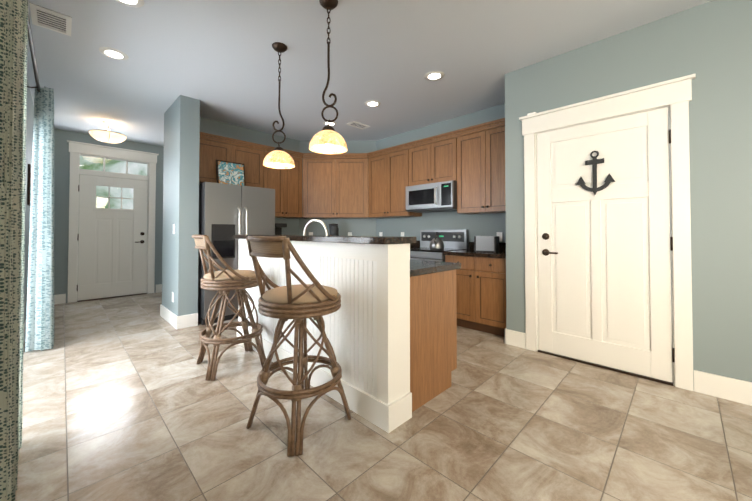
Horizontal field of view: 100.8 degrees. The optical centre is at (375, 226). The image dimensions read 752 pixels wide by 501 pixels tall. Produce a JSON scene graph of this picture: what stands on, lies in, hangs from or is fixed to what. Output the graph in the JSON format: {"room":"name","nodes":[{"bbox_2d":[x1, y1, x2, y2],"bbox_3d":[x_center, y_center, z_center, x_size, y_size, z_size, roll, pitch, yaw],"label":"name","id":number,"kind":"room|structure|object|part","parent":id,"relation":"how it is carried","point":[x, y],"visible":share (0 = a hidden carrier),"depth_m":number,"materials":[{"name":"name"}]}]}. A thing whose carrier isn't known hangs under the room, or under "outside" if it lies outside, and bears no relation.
{"room":"kitchen","nodes":[
{"label":"kitchen","id":0,"kind":"room"},
{"bbox_2d":[275,223,286,234],"bbox_3d":[-1.516,0.131,4.795,0.240,0.360,0.180,-1,-1,45],"label":"coffee maker","id":1,"kind":"object","parent":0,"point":[278,229],"visible":0.23,"depth_m":4.81,"materials":[{"name":"black plastic"}]},
{"bbox_2d":[329,223,338,235],"bbox_3d":[-0.692,0.131,5.101,0.170,0.370,0.185,-1,-1,45],"label":"blender","id":2,"kind":"object","parent":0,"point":[333,229],"visible":0.52,"depth_m":5.05,"materials":[{"name":"black plastic"}]},
{"bbox_2d":[27,0,711,146],"bbox_3d":[-0.142,-1.575,2.900,10.000,0.080,5.000,-1,-1,45],"label":"ceiling","id":3,"kind":"structure","parent":0,"point":[218,59],"depth_m":2.81,"materials":[{"name":"grey paint"}]},
{"bbox_2d":[29,2,71,35],"bbox_3d":[-2.426,-1.540,2.327,0.300,0.009,0.210,-1,-1,45],"label":"ceiling vent","id":4,"kind":"object","parent":3,"relation":"in","point":[46,18],"visible":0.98,"depth_m":2.32,"materials":[{"name":"white metal"}]},
{"bbox_2d":[88,121,126,143],"bbox_3d":[-3.874,-1.348,4.500,0.428,0.320,0.428,-1,-1,45],"label":"light","id":5,"kind":"object","parent":3,"relation":"attached to","point":[107,136],"visible":1,"depth_m":4.41,"materials":[{"name":"white glass"}]},
{"bbox_2d":[99,47,128,59],"bbox_3d":[-2.329,-1.534,2.765,0.204,0.007,0.204,-1,-1,45],"label":"recessed light","id":6,"kind":"object","parent":3,"relation":"in","point":[113,53],"visible":1,"depth_m":2.76,"materials":[{"name":"white"}]},
{"bbox_2d":[116,0,143,7],"bbox_3d":[-1.686,-1.545,2.093,0.204,0.007,0.204,-1,-1,45],"label":"recessed light","id":7,"kind":"object","parent":3,"relation":"in","point":[135,3],"visible":1,"depth_m":2.15,"materials":[{"name":"white"}]},
{"bbox_2d":[263,42,294,168],"bbox_3d":[-0.824,-1.028,2.651,0.258,1.022,0.258,0,-1,-1],"label":"pendant light","id":8,"kind":"object","parent":3,"relation":"hanging from","point":[278,157],"visible":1,"depth_m":2.64,"materials":[{"name":"yellow glass"}]},
{"bbox_2d":[309,0,346,153],"bbox_3d":[-0.325,-1.037,2.130,0.258,1.022,0.258,0,-1,-1],"label":"pendant light","id":9,"kind":"object","parent":3,"relation":"hanging from","point":[327,139],"visible":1,"depth_m":2.12,"materials":[{"name":"yellow glass"}]},
{"bbox_2d":[323,121,336,125],"bbox_3d":[-0.673,-1.504,4.537,0.204,0.007,0.204,-1,-1,45],"label":"recessed light","id":10,"kind":"object","parent":3,"relation":"in","point":[331,123],"visible":0.77,"depth_m":4.54,"materials":[{"name":"white glass"}]},
{"bbox_2d":[346,121,369,129],"bbox_3d":[-0.263,-1.501,4.610,0.180,0.009,0.330,-1,-1,45],"label":"ceiling vent","id":11,"kind":"object","parent":3,"relation":"in","point":[355,124],"visible":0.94,"depth_m":4.60,"materials":[{"name":"white metal"}]},
{"bbox_2d":[365,100,380,106],"bbox_3d":[-0.040,-1.516,3.841,0.204,0.007,0.204,-1,-1,45],"label":"recessed light","id":12,"kind":"object","parent":3,"relation":"in","point":[372,103],"visible":1,"depth_m":3.83,"materials":[{"name":"white"}]},
{"bbox_2d":[424,71,444,80],"bbox_3d":[0.593,-1.527,3.158,0.204,0.007,0.204,-1,-1,45],"label":"recessed light","id":13,"kind":"object","parent":3,"relation":"in","point":[434,75],"visible":1,"depth_m":3.15,"materials":[{"name":"white"}]},
{"bbox_2d":[15,291,751,500],"bbox_3d":[-0.460,1.186,2.958,11.400,0.060,7.500,-1,-1,45],"label":"floor","id":14,"kind":"structure","parent":0,"point":[124,399],"depth_m":1.71,"materials":[{"name":"tile"}]},
{"bbox_2d":[192,234,265,380],"bbox_3d":[-1.227,0.608,2.587,0.540,1.086,0.503,1,-1,-39],"label":"stool","id":15,"kind":"object","parent":14,"relation":"on","point":[224,282],"visible":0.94,"depth_m":2.46,"materials":[{"name":"wicker"}]},
{"bbox_2d":[198,182,274,324],"bbox_3d":[-1.932,0.323,4.204,0.756,1.710,0.892,-1,-1,45],"label":"fridge","id":16,"kind":"object","parent":14,"relation":"on","point":[227,212],"visible":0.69,"depth_m":3.87,"materials":[{"name":"silver metal"}]},
{"bbox_2d":[216,160,245,185],"bbox_3d":[-1.958,-0.707,4.206,0.370,0.350,0.020,1,-10,-45],"label":"framed picture","id":17,"kind":"object","parent":16,"relation":"on","point":[228,172],"visible":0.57,"depth_m":4.19},
{"bbox_2d":[246,236,350,455],"bbox_3d":[-0.460,0.595,1.804,0.503,1.086,0.540,-1,-1,37],"label":"stool","id":18,"kind":"object","parent":14,"relation":"on","point":[299,304],"visible":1,"depth_m":1.66,"materials":[{"name":"wicker"}]},
{"bbox_2d":[237,239,460,432],"bbox_3d":[-0.397,0.634,2.746,2.112,1.037,0.807,-1,-1,45],"label":"kitchen island","id":19,"kind":"object","parent":14,"relation":"on","point":[391,328],"depth_m":1.96,"materials":[{"name":"white wood"}]},
{"bbox_2d":[233,235,416,246],"bbox_3d":[-0.610,0.092,2.544,2.136,0.040,0.285,-1,-1,45],"label":"island countertop","id":20,"kind":"structure","parent":19,"relation":"on","point":[384,240],"depth_m":1.94,"materials":[{"name":"grey stone"}]},
{"bbox_2d":[303,219,327,234],"bbox_3d":[-0.458,0.104,2.632,0.372,0.342,0.158,-1,-1,45],"label":"faucet","id":21,"kind":"object","parent":20,"relation":"on","point":[313,220],"depth_m":2.65,"materials":[{"name":"silver metal"}]},
{"bbox_2d":[410,230,468,261],"bbox_3d":[0.719,0.609,4.155,0.763,1.135,0.701,-1,-1,45],"label":"range","id":22,"kind":"object","parent":14,"relation":"on","point":[453,240],"visible":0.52,"depth_m":4.18,"materials":[{"name":"silver metal"}]},
{"bbox_2d":[429,232,443,249],"bbox_3d":[0.765,0.178,3.945,0.190,0.228,0.238,0,-1,25],"label":"kettle","id":23,"kind":"object","parent":22,"relation":"on","point":[436,243],"visible":1,"depth_m":3.90,"materials":[{"name":"silver metal"}]},
{"bbox_2d":[445,257,505,336],"bbox_3d":[1.303,0.751,3.647,0.761,0.836,0.603,-1,-1,45],"label":"base cabinet","id":24,"kind":"object","parent":14,"relation":"on","point":[481,290],"depth_m":3.39,"materials":[{"name":"brown wood"}]},
{"bbox_2d":[443,249,505,256],"bbox_3d":[1.290,0.312,3.642,0.761,0.040,0.640,-1,-1,45],"label":"countertop","id":25,"kind":"structure","parent":24,"relation":"on","point":[469,252],"depth_m":3.49,"materials":[{"name":"black stone"}]},
{"bbox_2d":[474,236,498,251],"bbox_3d":[1.289,0.200,3.647,0.265,0.182,0.160,-1,-1,35],"label":"toaster","id":26,"kind":"object","parent":25,"relation":"on","point":[486,243],"visible":1,"depth_m":3.57,"materials":[{"name":"silver metal"}]},
{"bbox_2d":[24,0,751,386],"bbox_3d":[-0.088,-0.190,2.873,9.760,2.690,4.730,-1,-1,45],"label":"wall","id":27,"kind":"structure","parent":0,"point":[708,44],"depth_m":2.59,"materials":[{"name":"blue paint"}]},
{"bbox_2d":[23,320,25,343],"bbox_3d":[-4.189,1.098,3.763,2.410,0.145,0.016,-1,-1,45],"label":"baseboard","id":28,"kind":"structure","parent":27,"relation":"attached to","point":[24,335],"depth_m":3.14,"materials":[{"name":"white wood"}]},
{"bbox_2d":[0,0,53,500],"bbox_3d":[-1.992,-0.104,1.758,4.258,2.450,0.227,-1,-1,45],"label":"curtain","id":29,"kind":"object","parent":27,"relation":"attached to","point":[15,32],"visible":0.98,"depth_m":1.33,"materials":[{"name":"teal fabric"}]},
{"bbox_2d":[27,164,31,205],"bbox_3d":[-3.855,-0.455,3.466,0.320,0.440,0.022,-1,-1,45],"label":"picture","id":30,"kind":"object","parent":27,"relation":"attached to","point":[29,185],"visible":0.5,"depth_m":3.35,"materials":[{"name":"brown wood"}]},
{"bbox_2d":[54,294,65,304],"bbox_3d":[-4.921,1.114,4.725,0.016,0.145,0.292,-1,-1,45],"label":"baseboard","id":31,"kind":"structure","parent":27,"relation":"attached to","point":[60,298],"depth_m":4.78,"materials":[{"name":"white wood"}]},
{"bbox_2d":[77,293,146,301],"bbox_3d":[-4.455,1.189,5.282,0.132,0.014,0.896,-1,-1,45],"label":"front door sill","id":32,"kind":"structure","parent":27,"relation":"attached to","point":[110,297],"depth_m":5.20,"materials":[{"name":"wood"}]},
{"bbox_2d":[77,175,147,300],"bbox_3d":[-4.419,0.175,5.254,0.104,2.008,0.904,-1,-1,45],"label":"front door","id":33,"kind":"structure","parent":27,"relation":"in","point":[112,252],"depth_m":5.24,"materials":[{"name":"white wood"}]},
{"bbox_3d":[-4.431,-0.489,5.288,0.006,0.370,0.490,-1,-1,45],"label":"glass","id":34,"kind":"part","parent":33,"relation":"part of","materials":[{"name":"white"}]},
{"bbox_2d":[67,140,158,302],"bbox_3d":[-4.444,-0.070,5.293,0.162,2.532,1.188,-1,-1,45],"label":"door frame","id":35,"kind":"structure","parent":27,"relation":"attached to","point":[76,149],"depth_m":5.15,"materials":[{"name":"white wood"}]},
{"bbox_2d":[80,155,146,175],"bbox_3d":[-4.440,-1.033,5.306,0.006,0.229,0.896,-1,-1,45],"label":"glass","id":36,"kind":"object","parent":35,"relation":"in","point":[112,164],"visible":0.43,"depth_m":5.27,"materials":[{"name":"clear"}]},
{"bbox_2d":[156,284,161,292],"bbox_3d":[-2.937,1.149,6.728,0.016,0.145,3.030,-1,-1,45],"label":"baseboard","id":37,"kind":"structure","parent":27,"relation":"attached to","point":[158,287],"depth_m":5.68,"materials":[{"name":"white wood"}]},
{"bbox_2d":[160,304,179,328],"bbox_3d":[-2.543,1.099,3.815,0.816,0.145,0.019,-1,-1,45],"label":"baseboard","id":38,"kind":"structure","parent":27,"relation":"attached to","point":[169,316],"depth_m":3.72,"materials":[{"name":"white wood"}]},
{"bbox_2d":[199,134,234,184],"bbox_3d":[-2.245,-0.861,4.228,0.319,0.588,0.525,-1,-1,45],"label":"upper cabinet","id":39,"kind":"object","parent":27,"relation":"attached to","point":[211,150],"depth_m":4.09,"materials":[{"name":"brown wood"}]},
{"bbox_2d":[235,142,258,186],"bbox_3d":[-1.956,-0.856,4.520,0.319,0.588,0.525,-1,-1,45],"label":"upper cabinet","id":40,"kind":"object","parent":27,"relation":"attached to","point":[246,155],"depth_m":4.45,"materials":[{"name":"brown wood"}]},
{"bbox_2d":[259,146,302,217],"bbox_3d":[-1.518,-0.647,4.921,0.372,0.993,0.785,-1,-1,45],"label":"upper cabinet","id":41,"kind":"object","parent":27,"relation":"attached to","point":[287,183],"depth_m":4.84,"materials":[{"name":"brown wood"}]},
{"bbox_2d":[303,153,366,217],"bbox_3d":[-0.663,-0.642,5.221,0.979,0.993,0.979,-1,-1,45],"label":"upper cabinet","id":42,"kind":"object","parent":27,"relation":"attached to","point":[334,185],"depth_m":5.07,"materials":[{"name":"brown wood"}]},
{"bbox_2d":[367,142,421,217],"bbox_3d":[0.261,-0.648,4.865,0.968,0.993,0.373,-1,-1,45],"label":"upper cabinet","id":43,"kind":"object","parent":27,"relation":"attached to","point":[388,171],"depth_m":4.74,"materials":[{"name":"brown wood"}]},
{"bbox_2d":[411,142,426,185],"bbox_3d":[0.738,-0.864,4.434,0.443,0.575,0.320,-1,-1,45],"label":"upper cabinet","id":44,"kind":"object","parent":27,"relation":"attached to","point":[419,151],"depth_m":4.35,"materials":[{"name":"brown wood"}]},
{"bbox_2d":[427,134,454,183],"bbox_3d":[0.972,-0.868,4.202,0.442,0.575,0.320,-1,-1,45],"label":"upper cabinet","id":45,"kind":"object","parent":27,"relation":"attached to","point":[440,151],"depth_m":4.10,"materials":[{"name":"brown wood"}]},
{"bbox_2d":[406,180,456,212],"bbox_3d":[0.808,-0.394,4.262,0.755,0.360,0.454,-1,-1,45],"label":"microwave","id":46,"kind":"object","parent":45,"relation":"attached to","point":[433,197],"visible":0.96,"depth_m":4.10,"materials":[{"name":"silver metal"}]},
{"bbox_2d":[410,241,505,248],"bbox_3d":[0.887,0.257,4.478,2.510,0.100,0.020,-1,-1,45],"label":"backsplash","id":47,"kind":"structure","parent":27,"relation":"attached to","point":[501,245],"depth_m":4.09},
{"bbox_2d":[455,122,505,213],"bbox_3d":[1.380,-0.666,3.794,0.824,0.993,0.320,-1,-1,45],"label":"upper cabinet","id":48,"kind":"object","parent":27,"relation":"attached to","point":[470,160],"depth_m":3.70,"materials":[{"name":"brown wood"}]},
{"bbox_2d":[497,232,501,241],"bbox_3d":[1.530,0.127,3.855,0.070,0.115,0.008,-1,-1,45],"label":"electrical outlet","id":49,"kind":"object","parent":27,"relation":"attached to","point":[499,234],"visible":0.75,"depth_m":3.84,"materials":[{"name":"white plastic"}]},
{"bbox_2d":[538,350,672,385],"bbox_3d":[1.858,1.143,2.596,0.904,0.014,0.132,-1,-1,45],"label":"sill of the door to the garage","id":50,"kind":"structure","parent":27,"relation":"attached to","point":[616,370],"depth_m":2.49,"materials":[{"name":"wood"}]},
{"bbox_2d":[537,107,674,382],"bbox_3d":[1.823,0.130,2.567,0.914,2.007,0.104,-1,-1,45],"label":"door","id":51,"kind":"structure","parent":27,"relation":"in","point":[604,277],"depth_m":2.52,"materials":[{"name":"white wood"}]},
{"bbox_2d":[576,151,614,194],"bbox_3d":[1.815,-0.446,2.580,0.271,0.371,0.018,-1,-1,45],"label":"decor","id":52,"kind":"object","parent":51,"relation":"attached to","point":[594,161],"visible":0.94,"depth_m":2.57,"materials":[{"name":"grey metal"}]},
{"bbox_2d":[519,74,695,390],"bbox_3d":[1.847,0.049,2.604,1.180,2.202,0.162,-1,-1,45],"label":"door frame","id":53,"kind":"structure","parent":27,"relation":"attached to","point":[674,96],"depth_m":2.26,"materials":[{"name":"white wood"}]},
{"bbox_2d":[694,370,751,405],"bbox_3d":[3.137,1.054,1.243,2.612,0.145,0.016,-1,-1,45],"label":"baseboard","id":54,"kind":"structure","parent":27,"relation":"attached to","point":[730,389],"depth_m":2.06,"materials":[{"name":"white wood"}]},
{"label":"outside","id":55,"kind":"structure","parent":0,"visible":0},
{"bbox_2d":[78,156,146,233],"bbox_3d":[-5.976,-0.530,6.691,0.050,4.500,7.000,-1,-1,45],"label":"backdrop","id":56,"kind":"structure","parent":55,"point":[116,163],"depth_m":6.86,"materials":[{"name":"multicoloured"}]}
]}

